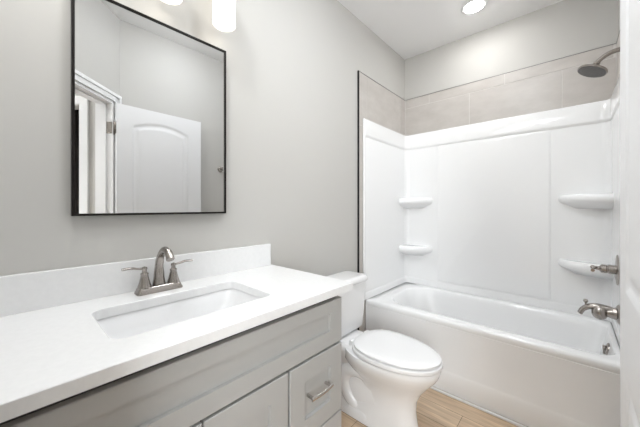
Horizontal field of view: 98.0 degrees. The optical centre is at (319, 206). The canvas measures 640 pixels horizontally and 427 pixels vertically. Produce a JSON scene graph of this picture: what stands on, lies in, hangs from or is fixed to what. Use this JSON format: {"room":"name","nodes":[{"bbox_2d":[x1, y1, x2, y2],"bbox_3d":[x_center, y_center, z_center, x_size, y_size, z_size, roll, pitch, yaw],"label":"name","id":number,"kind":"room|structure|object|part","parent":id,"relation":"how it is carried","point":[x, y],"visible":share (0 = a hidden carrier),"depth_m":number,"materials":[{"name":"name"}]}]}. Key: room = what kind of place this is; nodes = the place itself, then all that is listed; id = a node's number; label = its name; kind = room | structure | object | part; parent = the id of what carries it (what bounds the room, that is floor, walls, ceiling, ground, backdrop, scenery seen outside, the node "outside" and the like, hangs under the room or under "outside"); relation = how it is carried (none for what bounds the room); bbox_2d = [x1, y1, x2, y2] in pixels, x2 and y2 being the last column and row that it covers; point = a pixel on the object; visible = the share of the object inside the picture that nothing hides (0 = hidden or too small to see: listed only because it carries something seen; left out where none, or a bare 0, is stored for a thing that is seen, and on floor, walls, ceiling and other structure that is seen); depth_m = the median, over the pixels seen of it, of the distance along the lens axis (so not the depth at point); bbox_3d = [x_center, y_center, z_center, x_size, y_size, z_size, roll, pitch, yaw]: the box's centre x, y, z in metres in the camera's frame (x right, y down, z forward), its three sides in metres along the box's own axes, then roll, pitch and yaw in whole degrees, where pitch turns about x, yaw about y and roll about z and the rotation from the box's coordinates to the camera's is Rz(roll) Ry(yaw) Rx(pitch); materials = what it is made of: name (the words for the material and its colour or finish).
{"room":"bathroom","nodes":[
{"label":"bathroom","id":0,"kind":"room"},
{"bbox_2d":[0,0,404,275],"bbox_3d":[-0.130,-0.127,1.826,0.120,2.745,3.070,0,0,42],"label":"wall","id":1,"kind":"structure","parent":0,"point":[292,66],"depth_m":1.43,"materials":[{"name":"grey paint"}]},
{"bbox_2d":[0,244,270,316],"bbox_3d":[-0.692,0.264,1.097,0.019,0.118,1.228,0,0,42],"label":"backsplash","id":2,"kind":"structure","parent":1,"relation":"attached to","point":[31,291],"depth_m":0.99,"materials":[{"name":"white stone"}]},
{"bbox_2d":[71,0,225,215],"bbox_3d":[-0.648,-0.360,1.143,0.025,0.783,0.560,0,0,42],"label":"mirror","id":3,"kind":"object","parent":1,"relation":"attached to","point":[148,95],"visible":1,"depth_m":1.08,"materials":[{"name":"clear mirror"}]},
{"bbox_2d":[161,0,235,31],"bbox_3d":[-0.609,-0.975,1.105,0.134,0.293,0.573,0,0,42],"label":"vanity light","id":4,"kind":"object","parent":1,"relation":"attached to","point":[223,11],"visible":1,"depth_m":1.23,"materials":[{"name":"white glass"}]},
{"bbox_3d":[-0.596,-0.920,1.094,0.100,0.183,0.100,0,0,42],"label":"lamp shade","id":5,"kind":"part","parent":4,"relation":"part of","materials":[{"name":"white glass"}]},
{"bbox_3d":[-0.437,-0.920,1.269,0.100,0.183,0.100,0,0,42],"label":"lamp shade","id":6,"kind":"part","parent":4,"relation":"part of","materials":[{"name":"white glass"}]},
{"bbox_2d":[357,70,358,329],"bbox_3d":[0.305,0.032,2.209,0.012,2.228,0.011,0,0,42],"label":"trim","id":7,"kind":"structure","parent":1,"relation":"attached to","point":[358,70],"depth_m":2.20,"materials":[{"name":"black metal"}]},
{"bbox_2d":[359,72,404,331],"bbox_3d":[0.586,0.034,2.524,0.008,2.224,0.833,0,0,42],"label":"wall tile","id":8,"kind":"structure","parent":1,"relation":"attached to","point":[377,104],"depth_m":2.35,"materials":[{"name":"tile"}]},
{"bbox_2d":[341,386,527,426],"bbox_3d":[0.478,1.296,-0.037,3.520,0.100,5.020,0,0,42],"label":"floor","id":9,"kind":"structure","parent":0,"point":[434,408],"depth_m":1.66,"materials":[{"name":"brown wood"}]},
{"bbox_2d":[0,295,340,426],"bbox_3d":[-0.495,0.800,0.897,0.575,0.892,1.185,0,0,42],"label":"vanity cabinet","id":10,"kind":"object","parent":9,"relation":"on","point":[284,371],"visible":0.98,"depth_m":0.81,"materials":[{"name":"grey paint"}]},
{"bbox_2d":[0,244,352,422],"bbox_3d":[-0.485,0.279,0.919,0.566,0.149,1.241,0,0,42],"label":"countertop","id":11,"kind":"structure","parent":10,"relation":"on","point":[54,348],"depth_m":0.83,"materials":[{"name":"white stone"}]},
{"bbox_2d":[121,247,192,295],"bbox_3d":[-0.617,0.235,1.073,0.180,0.175,0.188,0,0,-2],"label":"faucet","id":12,"kind":"object","parent":11,"relation":"on","point":[144,287],"visible":1,"depth_m":1.06,"materials":[{"name":"silver metal"}]},
{"bbox_3d":[-0.677,0.226,1.010,0.014,0.017,0.073,0,0,38],"label":"lever","id":13,"kind":"part","parent":12,"relation":"part of","materials":[{"name":"silver metal"}]},
{"bbox_3d":[-0.655,0.262,1.038,0.046,0.078,0.046,0,0,42],"label":"handle","id":14,"kind":"part","parent":12,"relation":"part of","materials":[{"name":"silver metal"}]},
{"bbox_3d":[-0.621,0.311,1.076,0.056,0.023,0.159,0,0,42],"label":"plate","id":15,"kind":"part","parent":12,"relation":"part of","materials":[{"name":"silver metal"}]},
{"bbox_3d":[-0.585,0.224,1.043,0.148,0.153,0.046,0,0,42],"label":"spout","id":16,"kind":"part","parent":12,"relation":"part of","materials":[{"name":"silver metal"}]},
{"bbox_3d":[-0.587,0.262,1.114,0.046,0.078,0.046,0,0,42],"label":"handle","id":17,"kind":"part","parent":12,"relation":"part of","materials":[{"name":"silver metal"}]},
{"bbox_3d":[-0.561,0.226,1.138,0.073,0.017,0.014,0,0,-44],"label":"lever","id":18,"kind":"part","parent":12,"relation":"part of","materials":[{"name":"silver metal"}]},
{"bbox_2d":[97,289,259,338],"bbox_3d":[-0.441,0.423,0.942,0.338,0.136,0.534,0,0,42],"label":"sink basin","id":19,"kind":"object","parent":11,"relation":"in","point":[125,325],"visible":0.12,"depth_m":1.03,"materials":[{"name":"white ceramic"}]},
{"bbox_3d":[-0.412,0.843,0.622,0.020,0.558,0.292,0,0,42],"label":"door","id":20,"kind":"part","parent":10,"relation":"part of","materials":[{"name":"grey paint"}]},
{"bbox_3d":[-0.212,0.843,0.843,0.020,0.558,0.291,0,0,42],"label":"door","id":21,"kind":"part","parent":10,"relation":"part of","materials":[{"name":"grey paint"}]},
{"bbox_3d":[-0.013,0.702,1.064,0.020,0.277,0.287,0,0,42],"label":"drawer","id":22,"kind":"part","parent":10,"relation":"part of","materials":[{"name":"grey paint"}]},
{"bbox_3d":[0.002,0.694,1.050,0.042,0.016,0.117,0,0,42],"label":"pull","id":23,"kind":"part","parent":10,"relation":"part of","materials":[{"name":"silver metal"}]},
{"bbox_3d":[-0.013,0.984,1.064,0.020,0.275,0.287,0,0,42],"label":"drawer","id":24,"kind":"part","parent":10,"relation":"part of","materials":[{"name":"grey paint"}]},
{"bbox_2d":[326,270,442,426],"bbox_3d":[0.337,0.858,1.674,0.763,0.776,0.430,0,0,42],"label":"toilet","id":25,"kind":"object","parent":9,"relation":"on","point":[385,373],"visible":0.85,"depth_m":1.55,"materials":[{"name":"white ceramic"}]},
{"bbox_3d":[0.132,0.490,1.860,0.209,0.040,0.430,0,0,42],"label":"tank lid","id":26,"kind":"part","parent":25,"relation":"part of","materials":[{"name":"white ceramic"}]},
{"bbox_3d":[0.130,0.675,1.861,0.186,0.330,0.404,0,0,42],"label":"tank","id":27,"kind":"part","parent":25,"relation":"part of","materials":[{"name":"white ceramic"}]},
{"bbox_3d":[0.434,0.828,1.587,0.502,0.020,0.370,0,0,42],"label":"seat","id":28,"kind":"part","parent":25,"relation":"part of","materials":[{"name":"white plastic"}]},
{"bbox_3d":[0.435,0.802,1.586,0.485,0.024,0.356,0,0,42],"label":"lid","id":29,"kind":"part","parent":25,"relation":"part of","materials":[{"name":"white plastic"}]},
{"bbox_2d":[365,282,619,426],"bbox_3d":[1.154,0.994,2.061,1.446,0.479,0.736,0,0,42],"label":"bathtub","id":30,"kind":"object","parent":9,"relation":"on","point":[527,365],"visible":0.91,"depth_m":1.72,"materials":[{"name":"white ceramic"}]},
{"bbox_2d":[430,386,526,426],"bbox_3d":[0.904,1.238,1.784,1.440,0.014,0.017,0,0,42],"label":"trim","id":31,"kind":"structure","parent":30,"relation":"attached to","point":[432,387],"depth_m":1.71,"materials":[{"name":"white"}]},
{"bbox_2d":[363,75,619,345],"bbox_3d":[1.148,0.019,2.045,1.464,1.469,0.775,0,0,42],"label":"shower surround","id":32,"kind":"object","parent":30,"relation":"on","point":[517,209],"visible":0.88,"depth_m":2.24,"materials":[{"name":"white plastic"}]},
{"bbox_2d":[399,245,432,255],"bbox_3d":[0.914,0.423,2.661,0.272,0.100,0.155,0,0,42],"label":"corner shelf","id":33,"kind":"object","parent":32,"relation":"attached to","point":[404,250],"depth_m":2.65,"materials":[{"name":"white plastic"}]},
{"bbox_2d":[399,198,432,207],"bbox_3d":[0.914,-0.037,2.661,0.272,0.100,0.155,0,0,42],"label":"corner shelf","id":34,"kind":"object","parent":32,"relation":"attached to","point":[403,202],"depth_m":2.64,"materials":[{"name":"white plastic"}]},
{"bbox_3d":[1.397,0.059,2.322,0.812,1.260,0.006,0,0,42],"label":"panel","id":35,"kind":"part","parent":32,"relation":"part of","materials":[{"name":"white plastic"}]},
{"bbox_2d":[558,259,613,279],"bbox_3d":[1.782,0.423,1.877,0.272,0.100,0.155,0,0,42],"label":"corner shelf","id":36,"kind":"object","parent":32,"relation":"attached to","point":[580,268],"depth_m":1.89,"materials":[{"name":"white plastic"}]},
{"bbox_2d":[558,193,613,208],"bbox_3d":[1.782,-0.037,1.877,0.272,0.100,0.155,0,0,42],"label":"corner shelf","id":37,"kind":"object","parent":32,"relation":"attached to","point":[565,200],"depth_m":1.86,"materials":[{"name":"white plastic"}]},
{"bbox_2d":[577,299,619,324],"bbox_3d":[1.597,0.594,1.594,0.179,0.110,0.108,0,0,42],"label":"tub spout","id":38,"kind":"object","parent":32,"relation":"attached to","point":[599,311],"visible":0.96,"depth_m":1.56,"materials":[{"name":"silver metal"}]},
{"bbox_3d":[1.591,0.599,1.599,0.163,0.090,0.087,0,0,42],"label":"spout","id":39,"kind":"part","parent":38,"relation":"part of","materials":[{"name":"silver metal"}]},
{"bbox_2d":[590,255,618,285],"bbox_3d":[1.656,0.360,1.621,0.119,0.176,0.132,0,0,42],"label":"shower valve","id":40,"kind":"object","parent":32,"relation":"attached to","point":[611,269],"visible":0.98,"depth_m":1.59,"materials":[{"name":"silver metal"}]},
{"bbox_3d":[1.611,0.361,1.633,0.036,0.033,0.060,0,0,42],"label":"lever","id":41,"kind":"part","parent":40,"relation":"part of","materials":[{"name":"silver metal"}]},
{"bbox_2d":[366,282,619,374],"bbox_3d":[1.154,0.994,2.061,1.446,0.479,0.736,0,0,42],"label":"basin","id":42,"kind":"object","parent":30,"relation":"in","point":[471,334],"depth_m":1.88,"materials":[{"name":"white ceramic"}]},
{"bbox_3d":[1.653,0.820,1.604,0.034,0.074,0.074,0,0,42],"label":"overflow plate","id":43,"kind":"part","parent":30,"relation":"part of","materials":[{"name":"silver metal"}]},
{"bbox_2d":[337,0,562,59],"bbox_3d":[0.478,-1.550,-0.037,3.520,0.100,5.020,0,0,42],"label":"ceiling","id":44,"kind":"structure","parent":0,"point":[411,28],"depth_m":2.21,"materials":[{"name":"white paint"}]},
{"bbox_2d":[461,0,487,14],"bbox_3d":[1.150,-1.488,2.076,0.174,0.021,0.174,0,0,42],"label":"recessed light","id":45,"kind":"object","parent":44,"relation":"in","point":[472,6],"visible":1,"depth_m":2.06,"materials":[{"name":"white paint"}]},
{"bbox_2d":[405,0,617,334],"bbox_3d":[1.501,-0.127,2.341,1.610,2.745,0.120,0,0,42],"label":"wall","id":46,"kind":"structure","parent":0,"point":[564,28],"depth_m":2.20,"materials":[{"name":"grey paint"}]},
{"bbox_2d":[359,31,619,100],"bbox_3d":[1.137,-1.081,2.027,1.490,0.004,0.834,0,0,42],"label":"trim","id":47,"kind":"structure","parent":46,"relation":"attached to","point":[619,31],"depth_m":2.24,"materials":[{"name":"grey metal"}]},
{"bbox_2d":[405,44,616,135],"bbox_3d":[1.413,-0.867,2.334,1.486,0.424,0.008,0,0,42],"label":"wall tile","id":48,"kind":"structure","parent":46,"relation":"attached to","point":[556,84],"depth_m":2.21,"materials":[{"name":"tile"}]},
{"bbox_2d":[618,0,619,33],"bbox_3d":[1.295,-0.127,1.028,0.155,2.745,2.105,0,0,42],"label":"wall","id":49,"kind":"structure","parent":0,"point":[618,0],"depth_m":1.82,"materials":[{"name":"grey paint"}]},
{"bbox_2d":[577,47,619,77],"bbox_3d":[1.625,-0.840,1.614,0.195,0.152,0.141,0,0,42],"label":"shower","id":50,"kind":"object","parent":49,"relation":"attached to","point":[594,70],"visible":0.91,"depth_m":1.61,"materials":[{"name":"silver metal"}]},
{"bbox_3d":[1.656,-0.866,1.595,0.118,0.066,0.025,0,0,42],"label":"arm","id":51,"kind":"part","parent":50,"relation":"part of","materials":[{"name":"silver metal"}]},
{"bbox_2d":[617,33,619,79],"bbox_3d":[1.686,0.034,1.530,0.008,2.224,0.833,0,0,42],"label":"trim","id":52,"kind":"structure","parent":49,"relation":"attached to","point":[618,40],"depth_m":1.76,"materials":[{"name":"stone"}]},
{"bbox_2d":[620,0,639,426],"bbox_3d":[0.663,0.218,0.532,0.064,2.030,0.704,0,0,42],"label":"door","id":53,"kind":"structure","parent":49,"relation":"in","point":[629,9],"depth_m":0.69,"materials":[{"name":"white paint"}]}
]}

